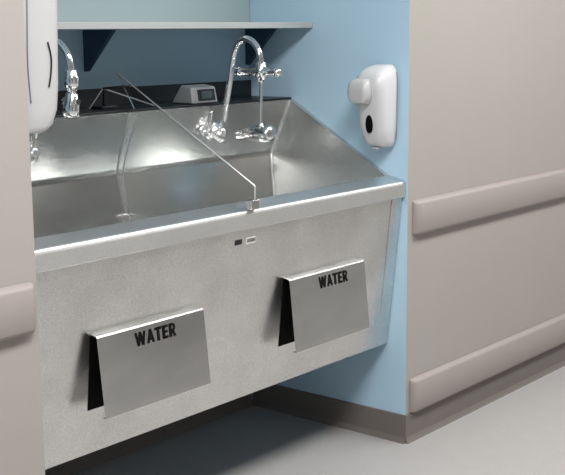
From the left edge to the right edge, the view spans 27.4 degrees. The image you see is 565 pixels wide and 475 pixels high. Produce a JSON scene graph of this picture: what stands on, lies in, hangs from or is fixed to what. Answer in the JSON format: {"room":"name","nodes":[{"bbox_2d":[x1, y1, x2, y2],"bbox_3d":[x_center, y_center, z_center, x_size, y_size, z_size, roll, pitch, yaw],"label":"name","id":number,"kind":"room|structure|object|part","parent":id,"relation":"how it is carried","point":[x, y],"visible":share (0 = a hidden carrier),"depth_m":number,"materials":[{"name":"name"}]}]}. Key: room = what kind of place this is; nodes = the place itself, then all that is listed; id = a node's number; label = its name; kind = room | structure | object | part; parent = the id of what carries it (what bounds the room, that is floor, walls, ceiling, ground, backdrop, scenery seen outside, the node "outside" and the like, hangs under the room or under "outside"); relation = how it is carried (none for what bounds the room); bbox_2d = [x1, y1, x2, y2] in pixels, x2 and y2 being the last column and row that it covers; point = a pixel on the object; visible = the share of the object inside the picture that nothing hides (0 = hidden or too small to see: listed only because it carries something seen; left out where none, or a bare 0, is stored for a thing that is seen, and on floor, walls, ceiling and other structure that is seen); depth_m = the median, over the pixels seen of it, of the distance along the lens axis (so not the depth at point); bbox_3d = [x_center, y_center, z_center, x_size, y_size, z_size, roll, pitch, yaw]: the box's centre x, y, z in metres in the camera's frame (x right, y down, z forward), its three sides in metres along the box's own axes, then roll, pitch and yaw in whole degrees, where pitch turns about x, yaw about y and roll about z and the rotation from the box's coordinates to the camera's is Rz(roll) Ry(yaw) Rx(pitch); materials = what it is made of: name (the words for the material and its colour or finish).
{"room":"hospital corridor","nodes":[
{"label":"hospital corridor","id":0,"kind":"room"},
{"bbox_2d":[0,0,44,474],"bbox_3d":[-2.041,-0.127,1.504,0.800,2.600,3.629,8,13,39],"label":"wall","id":1,"kind":"structure","parent":0,"point":[21,418],"depth_m":2.66,"materials":[{"name":"beige paint"}]},
{"bbox_2d":[0,282,35,341],"bbox_3d":[-1.718,0.417,1.332,0.028,0.121,3.605,8,13,39],"label":"trim","id":2,"kind":"structure","parent":1,"relation":"attached to","point":[17,302],"depth_m":2.65,"materials":[{"name":"plastic"}]},
{"bbox_2d":[23,0,57,133],"bbox_3d":[-0.609,-0.446,2.740,0.129,0.392,0.155,8,13,39],"label":"dispenser","id":3,"kind":"object","parent":1,"relation":"attached to","point":[40,16],"visible":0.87,"depth_m":2.71,"materials":[{"name":"grey plastic"}]},
{"bbox_2d":[58,29,248,90],"bbox_3d":[-0.661,-0.530,3.698,0.100,2.600,1.571,8,13,39],"label":"wall","id":4,"kind":"structure","parent":0,"point":[143,57],"depth_m":3.90,"materials":[{"name":"blue paint"}]},
{"bbox_2d":[45,393,253,474],"bbox_3d":[-0.605,0.706,3.881,0.016,0.100,1.539,8,13,39],"label":"baseboard","id":5,"kind":"structure","parent":4,"relation":"attached to","point":[85,462],"depth_m":4.05,"materials":[{"name":"rubber"}]},
{"bbox_2d":[57,0,248,21],"bbox_3d":[-0.623,-0.993,3.580,0.007,0.648,1.563,8,13,39],"label":"window","id":6,"kind":"structure","parent":4,"relation":"attached to","point":[67,10],"depth_m":3.85,"materials":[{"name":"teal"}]},
{"bbox_2d":[57,22,312,71],"bbox_3d":[-0.507,-0.583,3.559,0.299,0.150,1.567,8,13,39],"label":"wall shelf","id":7,"kind":"object","parent":4,"relation":"attached to","point":[96,35],"visible":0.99,"depth_m":3.63,"materials":[{"name":"silver metal"}]},
{"bbox_2d":[29,72,405,469],"bbox_3d":[-0.344,-0.020,3.528,0.704,0.955,1.565,8,13,39],"label":"sink","id":8,"kind":"object","parent":4,"relation":"attached to","point":[181,273],"visible":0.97,"depth_m":3.45,"materials":[{"name":"metal"}]},
{"bbox_2d":[30,39,80,164],"bbox_3d":[-0.659,-0.367,3.174,0.256,0.351,0.105,8,13,39],"label":"gooseneck faucet","id":9,"kind":"object","parent":8,"relation":"attached to","point":[70,102],"visible":0.55,"depth_m":3.11,"materials":[{"name":"silver metal"}]},
{"bbox_3d":[-0.570,-0.366,3.127,0.060,0.024,0.024,8,13,39],"label":"knob","id":10,"kind":"part","parent":9,"relation":"part of","materials":[{"name":"silver metal"}]},
{"bbox_3d":[-0.475,-0.228,3.599,0.073,0.316,0.004,8,13,39],"label":"rod","id":11,"kind":"part","parent":8,"relation":"part of","materials":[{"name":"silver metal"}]},
{"bbox_3d":[-0.341,0.324,3.064,0.048,0.215,0.388,8,13,39],"label":"plate","id":12,"kind":"part","parent":8,"relation":"part of","materials":[{"name":"metal"}]},
{"bbox_3d":[-0.293,-0.213,3.450,0.551,0.535,0.004,8,13,39],"label":"pane","id":13,"kind":"part","parent":8,"relation":"part of","materials":[{"name":"clear plastic"}]},
{"bbox_3d":[-0.295,-0.307,3.435,0.563,0.357,0.004,8,13,39],"label":"edge rod","id":14,"kind":"part","parent":8,"relation":"part of","materials":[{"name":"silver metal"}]},
{"bbox_2d":[173,84,216,103],"bbox_3d":[-0.290,-0.476,3.843,0.098,0.060,0.124,8,13,39],"label":"timer","id":15,"kind":"object","parent":8,"relation":"on","point":[199,93],"visible":1,"depth_m":3.80,"materials":[{"name":"grey plastic"}]},
{"bbox_2d":[29,100,383,237],"bbox_3d":[-0.323,-0.128,3.490,0.483,0.485,1.529,8,13,39],"label":"basin","id":16,"kind":"object","parent":8,"relation":"in","point":[112,166],"depth_m":3.75,"materials":[{"name":"metal"}]},
{"bbox_2d":[197,36,281,142],"bbox_3d":[-0.139,-0.475,3.753,0.311,0.351,0.105,8,13,39],"label":"gooseneck faucet","id":17,"kind":"object","parent":8,"relation":"attached to","point":[261,133],"visible":1,"depth_m":3.75,"materials":[{"name":"silver metal"}]},
{"bbox_3d":[-0.241,-0.377,3.807,0.012,0.079,0.038,-9,13,-39],"label":"lever","id":18,"kind":"part","parent":17,"relation":"part of","materials":[{"name":"silver metal"}]},
{"bbox_3d":[0.144,0.208,3.643,0.046,0.228,0.385,8,13,39],"label":"plate","id":19,"kind":"part","parent":8,"relation":"part of","materials":[{"name":"metal"}]},
{"bbox_2d":[75,366,564,474],"bbox_3d":[0.876,1.054,2.425,4.400,0.100,8.400,8,13,39],"label":"floor","id":20,"kind":"structure","parent":0,"point":[522,431],"depth_m":4.00,"materials":[{"name":"plastic"}]},
{"bbox_2d":[249,0,564,414],"bbox_3d":[1.124,-0.830,5.291,0.800,2.600,3.200,8,13,39],"label":"wall","id":21,"kind":"structure","parent":0,"point":[481,83],"depth_m":4.15,"materials":[{"name":"blue paint"}]},
{"bbox_2d":[252,384,405,443],"bbox_3d":[0.155,0.633,4.256,0.705,0.100,0.016,8,13,39],"label":"baseboard","id":22,"kind":"structure","parent":21,"relation":"attached to","point":[391,426],"depth_m":4.23,"materials":[{"name":"rubber"}]},
{"bbox_2d":[347,64,397,149],"bbox_3d":[0.302,-0.431,3.845,0.124,0.280,0.151,8,13,39],"label":"soap dispenser","id":23,"kind":"object","parent":21,"relation":"attached to","point":[374,90],"visible":1,"depth_m":3.81,"materials":[{"name":"grey plastic"}]},
{"bbox_3d":[0.257,-0.480,3.815,0.083,0.084,0.062,8,13,39],"label":"push lever","id":24,"kind":"part","parent":23,"relation":"part of","materials":[{"name":"grey plastic"}]},
{"bbox_2d":[405,343,564,443],"bbox_3d":[1.449,0.444,5.253,0.016,0.100,3.205,8,13,39],"label":"baseboard","id":25,"kind":"structure","parent":21,"relation":"attached to","point":[420,423],"depth_m":4.43,"materials":[{"name":"rubber"}]},
{"bbox_2d":[409,313,564,412],"bbox_3d":[1.458,0.331,5.235,0.028,0.124,3.168,8,13,39],"label":"trim","id":26,"kind":"structure","parent":21,"relation":"attached to","point":[428,388],"depth_m":4.38,"materials":[{"name":"plastic"}]},
{"bbox_2d":[412,168,564,234],"bbox_3d":[1.455,-0.287,5.128,0.028,0.121,3.160,8,13,39],"label":"trim","id":27,"kind":"structure","parent":21,"relation":"attached to","point":[433,213],"depth_m":4.26,"materials":[{"name":"plastic"}]}
]}

